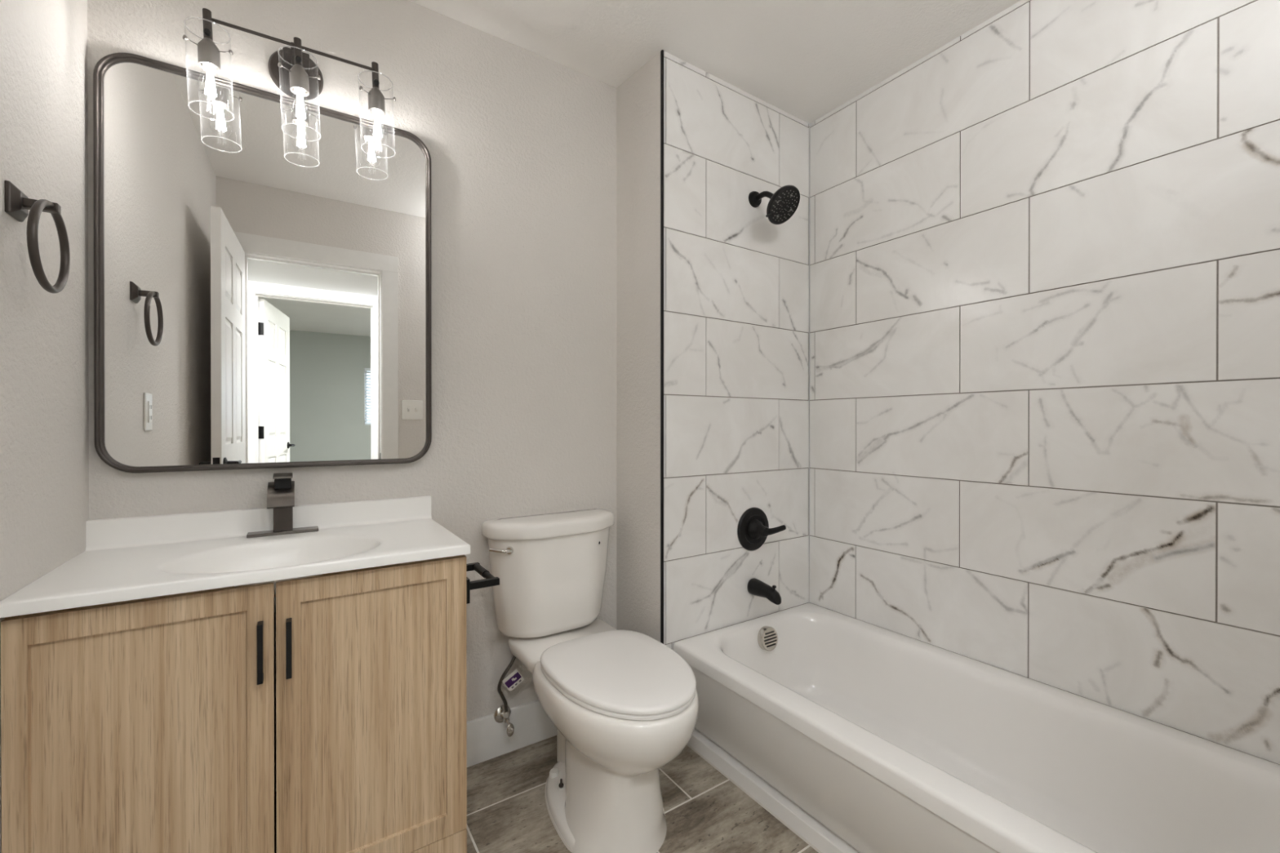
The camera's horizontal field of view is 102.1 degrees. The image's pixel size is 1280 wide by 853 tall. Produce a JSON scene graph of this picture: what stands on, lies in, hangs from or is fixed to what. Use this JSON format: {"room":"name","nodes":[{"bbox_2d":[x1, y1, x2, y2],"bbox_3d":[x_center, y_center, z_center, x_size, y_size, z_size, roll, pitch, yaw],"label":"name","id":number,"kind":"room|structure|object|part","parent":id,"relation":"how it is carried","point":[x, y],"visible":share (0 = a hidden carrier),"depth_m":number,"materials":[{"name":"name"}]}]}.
{"room":"bathroom","nodes":[
{"label":"bathroom","id":0,"kind":"room"},
{"bbox_2d":[0,0,88,852],"bbox_3d":[-0.845,-0.125,0.441,0.106,2.500,1.812,0,0,-34],"label":"wall","id":1,"kind":"structure","parent":0,"point":[44,398],"depth_m":1.00,"materials":[{"name":"beige paint"}]},
{"bbox_2d":[4,180,70,293],"bbox_3d":[-1.071,-0.330,0.915,0.058,0.180,0.162,0,0,-34],"label":"towel ring","id":2,"kind":"object","parent":1,"relation":"attached to","point":[17,204],"visible":1,"depth_m":0.90,"materials":[{"name":"black metal"}]},
{"bbox_3d":[-1.091,-0.393,0.907,0.016,0.054,0.054,0,0,-34],"label":"mount plate","id":3,"kind":"part","parent":2,"relation":"part of","materials":[{"name":"brown metal"}]},
{"bbox_3d":[-1.067,-0.393,0.923,0.044,0.016,0.017,0,0,-34],"label":"post","id":4,"kind":"part","parent":2,"relation":"part of","materials":[{"name":"brown metal"}]},
{"bbox_2d":[87,0,616,791],"bbox_3d":[-0.770,-0.128,1.640,1.562,2.500,0.100,0,0,-34],"label":"wall","id":5,"kind":"structure","parent":0,"point":[521,143],"depth_m":1.73,"materials":[{"name":"beige paint"}]},
{"bbox_2d":[84,495,431,551],"bbox_3d":[-0.981,0.256,1.422,0.768,0.069,0.030,0,0,-34],"label":"backsplash","id":6,"kind":"structure","parent":5,"relation":"attached to","point":[132,531],"depth_m":1.36,"materials":[{"name":"stone"}]},
{"bbox_2d":[93,52,431,473],"bbox_3d":[-0.970,-0.394,1.419,0.747,1.012,0.023,0,0,-33],"label":"wall mirror","id":7,"kind":"object","parent":5,"relation":"attached to","point":[263,291],"visible":1,"depth_m":1.38,"materials":[{"name":"black mirror"}]},
{"bbox_2d":[182,8,395,158],"bbox_3d":[-0.916,-0.907,1.391,0.462,0.277,0.149,0,0,-34],"label":"vanity light","id":8,"kind":"object","parent":5,"relation":"attached to","point":[292,70],"visible":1,"depth_m":1.37,"materials":[{"name":"brown metal"}]},
{"bbox_3d":[-1.054,-0.978,1.261,0.018,0.070,0.018,-3,2,-34],"label":"stem","id":9,"kind":"part","parent":8,"relation":"part of","materials":[{"name":"brown metal"}]},
{"bbox_2d":[182,28,233,73],"bbox_3d":[-1.057,-0.919,1.272,0.093,0.088,0.086,0,0,-34],"label":"socket","id":10,"kind":"object","parent":8,"relation":"attached to","point":[208,54],"depth_m":1.25,"materials":[{"name":"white metal"}]},
{"bbox_3d":[-1.052,-0.889,1.263,0.027,0.026,0.027,-3,2,-34],"label":"bulb","id":11,"kind":"part","parent":8,"relation":"part of","materials":[{"name":"white glass"}]},
{"bbox_3d":[-0.930,-1.002,1.399,0.060,0.020,0.083,-3,2,-34],"label":"bracket arm","id":12,"kind":"part","parent":8,"relation":"part of","materials":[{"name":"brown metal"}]},
{"bbox_3d":[-0.901,-0.985,1.363,0.018,0.070,0.018,-3,2,-34],"label":"stem","id":13,"kind":"part","parent":8,"relation":"part of","materials":[{"name":"brown metal"}]},
{"bbox_2d":[277,55,320,97],"bbox_3d":[-0.904,-0.926,1.374,0.093,0.088,0.086,0,0,-34],"label":"socket","id":14,"kind":"object","parent":8,"relation":"attached to","point":[299,78],"depth_m":1.35,"materials":[{"name":"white metal"}]},
{"bbox_3d":[-0.899,-0.896,1.365,0.027,0.026,0.027,-3,2,-34],"label":"bulb","id":15,"kind":"part","parent":8,"relation":"part of","materials":[{"name":"white glass"}]},
{"bbox_3d":[-0.749,-0.991,1.465,0.018,0.070,0.018,-3,2,-34],"label":"stem","id":16,"kind":"part","parent":8,"relation":"part of","materials":[{"name":"brown metal"}]},
{"bbox_3d":[-0.747,-0.903,1.467,0.027,0.026,0.027,-3,2,-34],"label":"bulb","id":17,"kind":"part","parent":8,"relation":"part of","materials":[{"name":"white glass"}]},
{"bbox_2d":[359,79,395,116],"bbox_3d":[-0.752,-0.933,1.475,0.093,0.088,0.086,0,0,-34],"label":"socket","id":18,"kind":"object","parent":8,"relation":"attached to","point":[376,106],"depth_m":1.45,"materials":[{"name":"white metal"}]},
{"bbox_2d":[493,655,515,736],"bbox_3d":[-0.442,0.861,1.743,0.086,0.328,0.075,0,0,-34],"label":"water supply valve","id":19,"kind":"object","parent":5,"relation":"attached to","point":[502,713],"visible":0.84,"depth_m":1.73,"materials":[{"name":"silver metal"}]},
{"bbox_3d":[-0.435,1.001,1.720,0.025,0.048,0.029,0,0,-34],"label":"valve handle","id":20,"kind":"part","parent":19,"relation":"part of","materials":[{"name":"silver metal"}]},
{"bbox_2d":[502,668,524,691],"bbox_3d":[-0.422,0.846,1.725,0.076,0.074,0.004,0,0,-27],"label":"paper tag","id":21,"kind":"object","parent":19,"relation":"hanging from","point":[514,678],"visible":1,"depth_m":1.72,"materials":[{"name":"white paper"}]},
{"bbox_3d":[-0.423,0.845,1.724,0.058,0.049,0.002,0,0,-27],"label":"printed panel","id":22,"kind":"part","parent":21,"relation":"part of","materials":[{"name":"purple paper"}]},
{"bbox_2d":[466,699,556,767],"bbox_3d":[-0.378,1.050,1.837,0.694,0.143,0.014,0,0,-34],"label":"baseboard","id":23,"kind":"structure","parent":5,"relation":"attached to","point":[487,739],"depth_m":1.77,"materials":[{"name":"white paint"}]},
{"bbox_2d":[466,735,818,852],"bbox_3d":[0.168,1.163,1.052,2.266,0.080,1.927,0,0,-34],"label":"floor","id":24,"kind":"structure","parent":0,"point":[705,811],"depth_m":1.51,"materials":[{"name":"tile"}]},
{"bbox_2d":[0,554,466,852],"bbox_3d":[-0.861,0.718,1.244,0.766,0.810,0.458,0,0,-34],"label":"vanity cabinet","id":25,"kind":"object","parent":24,"relation":"on","point":[146,725],"visible":0.98,"depth_m":1.05,"materials":[{"name":"brown wood"}]},
{"bbox_3d":[-0.918,0.664,0.975,0.372,0.678,0.018,0,0,-34],"label":"door","id":26,"kind":"part","parent":25,"relation":"part of","materials":[{"name":"brown wood"}]},
{"bbox_2d":[0,495,470,617],"bbox_3d":[-0.862,0.322,1.246,0.768,0.200,0.455,0,0,-34],"label":"sink","id":27,"kind":"object","parent":25,"relation":"in","point":[144,557],"visible":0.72,"depth_m":1.24,"materials":[{"name":"stone"}]},
{"bbox_2d":[246,472,318,537],"bbox_3d":[-0.952,0.208,1.382,0.159,0.163,0.090,0,0,-34],"label":"faucet","id":28,"kind":"object","parent":27,"relation":"on","point":[280,492],"visible":1,"depth_m":1.38,"materials":[{"name":"brown metal"}]},
{"bbox_3d":[-0.957,0.181,1.379,0.059,0.061,0.090,0,0,-34],"label":"spout","id":29,"kind":"part","parent":28,"relation":"part of","materials":[{"name":"black metal"}]},
{"bbox_3d":[-0.965,0.285,1.401,0.159,0.008,0.041,0,0,-34],"label":"plate","id":30,"kind":"part","parent":28,"relation":"part of","materials":[{"name":"black metal"}]},
{"bbox_3d":[-0.959,0.151,1.390,0.037,0.029,0.040,0,0,-34],"label":"handle","id":31,"kind":"part","parent":28,"relation":"part of","materials":[{"name":"black metal"}]},
{"bbox_3d":[-0.957,0.132,1.386,0.043,0.011,0.057,0,0,-34],"label":"handle lever","id":32,"kind":"part","parent":28,"relation":"part of","materials":[{"name":"black metal"}]},
{"bbox_3d":[-0.768,0.457,1.047,0.010,0.119,0.028,0,0,-34],"label":"handle","id":33,"kind":"part","parent":25,"relation":"part of","materials":[{"name":"black metal"}]},
{"bbox_3d":[-0.729,0.460,1.073,0.010,0.117,0.028,0,0,-34],"label":"handle","id":34,"kind":"part","parent":25,"relation":"part of","materials":[{"name":"black metal"}]},
{"bbox_3d":[-0.599,0.663,1.189,0.388,0.678,0.018,0,0,-34],"label":"door","id":35,"kind":"part","parent":25,"relation":"part of","materials":[{"name":"brown wood"}]},
{"bbox_2d":[466,562,499,604],"bbox_3d":[-0.469,0.423,1.433,0.098,0.062,0.210,0,0,-34],"label":"toilet paper holder","id":36,"kind":"object","parent":25,"relation":"attached to","point":[490,580],"visible":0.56,"depth_m":1.37,"materials":[{"name":"black metal"}]},
{"bbox_3d":[-0.453,0.424,1.337,0.018,0.062,0.032,0,0,-34],"label":"mount plate","id":37,"kind":"part","parent":36,"relation":"part of","materials":[{"name":"black metal"}]},
{"bbox_3d":[-0.511,0.413,1.512,0.082,0.018,0.018,0,0,-34],"label":"arm","id":38,"kind":"part","parent":36,"relation":"part of","materials":[{"name":"black metal"}]},
{"bbox_3d":[-0.413,0.414,1.363,0.082,0.018,0.018,0,0,-34],"label":"arm","id":39,"kind":"part","parent":36,"relation":"part of","materials":[{"name":"black metal"}]},
{"bbox_2d":[481,508,698,852],"bbox_3d":[-0.133,0.717,1.554,0.476,0.810,0.747,0,0,-34],"label":"toilet","id":40,"kind":"object","parent":24,"relation":"on","point":[622,705],"visible":1,"depth_m":1.45,"materials":[{"name":"ceramic"}]},
{"bbox_3d":[-0.442,0.400,1.654,0.077,0.026,0.026,0,0,-19],"label":"flush lever","id":41,"kind":"part","parent":40,"relation":"part of","materials":[{"name":"silver metal"}]},
{"bbox_3d":[-0.290,0.338,1.792,0.472,0.053,0.175,0,0,-34],"label":"tank lid","id":42,"kind":"part","parent":40,"relation":"part of","materials":[{"name":"ceramic"}]},
{"bbox_3d":[-0.289,0.531,1.793,0.444,0.332,0.147,0,0,-34],"label":"tank","id":43,"kind":"part","parent":40,"relation":"part of","materials":[{"name":"ceramic"}]},
{"bbox_2d":[556,783,565,790],"bbox_3d":[-0.237,1.085,1.557,0.026,0.003,0.026,0,0,-34],"label":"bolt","id":44,"kind":"object","parent":40,"relation":"in","point":[559,786],"depth_m":1.55,"materials":[{"name":"black metal"}]},
{"bbox_3d":[-0.061,0.915,1.478,0.396,0.414,0.539,0,0,-34],"label":"bowl","id":45,"kind":"part","parent":40,"relation":"part of","materials":[{"name":"ceramic"}]},
{"bbox_3d":[-0.051,0.702,1.469,0.374,0.013,0.489,0,0,-34],"label":"seat","id":46,"kind":"part","parent":40,"relation":"part of","materials":[{"name":"plastic"}]},
{"bbox_3d":[-0.051,0.683,1.469,0.376,0.020,0.492,0,0,-34],"label":"seat lid","id":47,"kind":"part","parent":40,"relation":"part of","materials":[{"name":"plastic"}]},
{"bbox_2d":[673,603,1279,852],"bbox_3d":[0.846,0.941,1.402,0.745,0.362,1.524,0,0,-34],"label":"bathtub","id":48,"kind":"object","parent":24,"relation":"on","point":[856,735],"visible":0.98,"depth_m":1.41,"materials":[{"name":"ceramic"}]},
{"bbox_3d":[0.491,0.814,1.986,0.088,0.090,0.039,0,0,-34],"label":"overflow plate","id":49,"kind":"part","parent":48,"relation":"part of","materials":[{"name":"silver metal"}]},
{"bbox_2d":[616,50,809,649],"bbox_3d":[0.313,-0.130,2.192,0.853,2.500,0.385,0,0,-34],"label":"wall","id":50,"kind":"structure","parent":0,"point":[736,281],"depth_m":1.96,"materials":[{"name":"tile"}]},
{"bbox_2d":[660,49,663,644],"bbox_3d":[0.077,-0.095,1.808,0.007,2.433,0.010,0,0,-34],"label":"trim","id":51,"kind":"structure","parent":50,"relation":"attached to","point":[662,51],"depth_m":1.80,"materials":[{"name":"black metal"}]},
{"bbox_2d":[737,507,786,551],"bbox_3d":[0.478,0.407,2.023,0.188,0.171,0.083,0,0,-34],"label":"shower valve","id":52,"kind":"object","parent":50,"relation":"attached to","point":[753,529],"visible":1,"depth_m":2.02,"materials":[{"name":"black metal"}]},
{"bbox_3d":[0.529,0.406,2.024,0.103,0.033,0.028,0,0,-24],"label":"handle","id":53,"kind":"part","parent":52,"relation":"part of","materials":[{"name":"black metal"}]},
{"bbox_2d":[747,577,781,604],"bbox_3d":[0.484,0.635,1.996,0.060,0.069,0.134,0,0,-34],"label":"tub spout","id":54,"kind":"object","parent":50,"relation":"attached to","point":[756,587],"visible":1,"depth_m":1.98,"materials":[{"name":"black metal"}]},
{"bbox_2d":[748,185,799,224],"bbox_3d":[0.510,-0.850,1.971,0.145,0.161,0.198,0,0,-34],"label":"shower","id":55,"kind":"object","parent":50,"relation":"attached to","point":[784,203],"visible":1,"depth_m":1.93,"materials":[{"name":"black metal"}]},
{"bbox_3d":[0.491,-0.879,1.995,0.022,0.066,0.109,0,0,-34],"label":"shower arm","id":56,"kind":"part","parent":55,"relation":"part of","materials":[{"name":"black metal"}]},
{"bbox_2d":[408,0,1021,125],"bbox_3d":[0.121,-1.351,1.088,2.356,0.092,1.922,0,0,-34],"label":"ceiling","id":57,"kind":"structure","parent":0,"point":[806,60],"depth_m":1.74,"materials":[{"name":"paint"}]},
{"bbox_2d":[809,0,1279,764],"bbox_3d":[1.179,-0.133,1.620,0.050,2.383,1.526,0,0,-34],"label":"wall","id":58,"kind":"structure","parent":0,"point":[1044,246],"depth_m":1.49,"materials":[{"name":"tile"}]}
]}

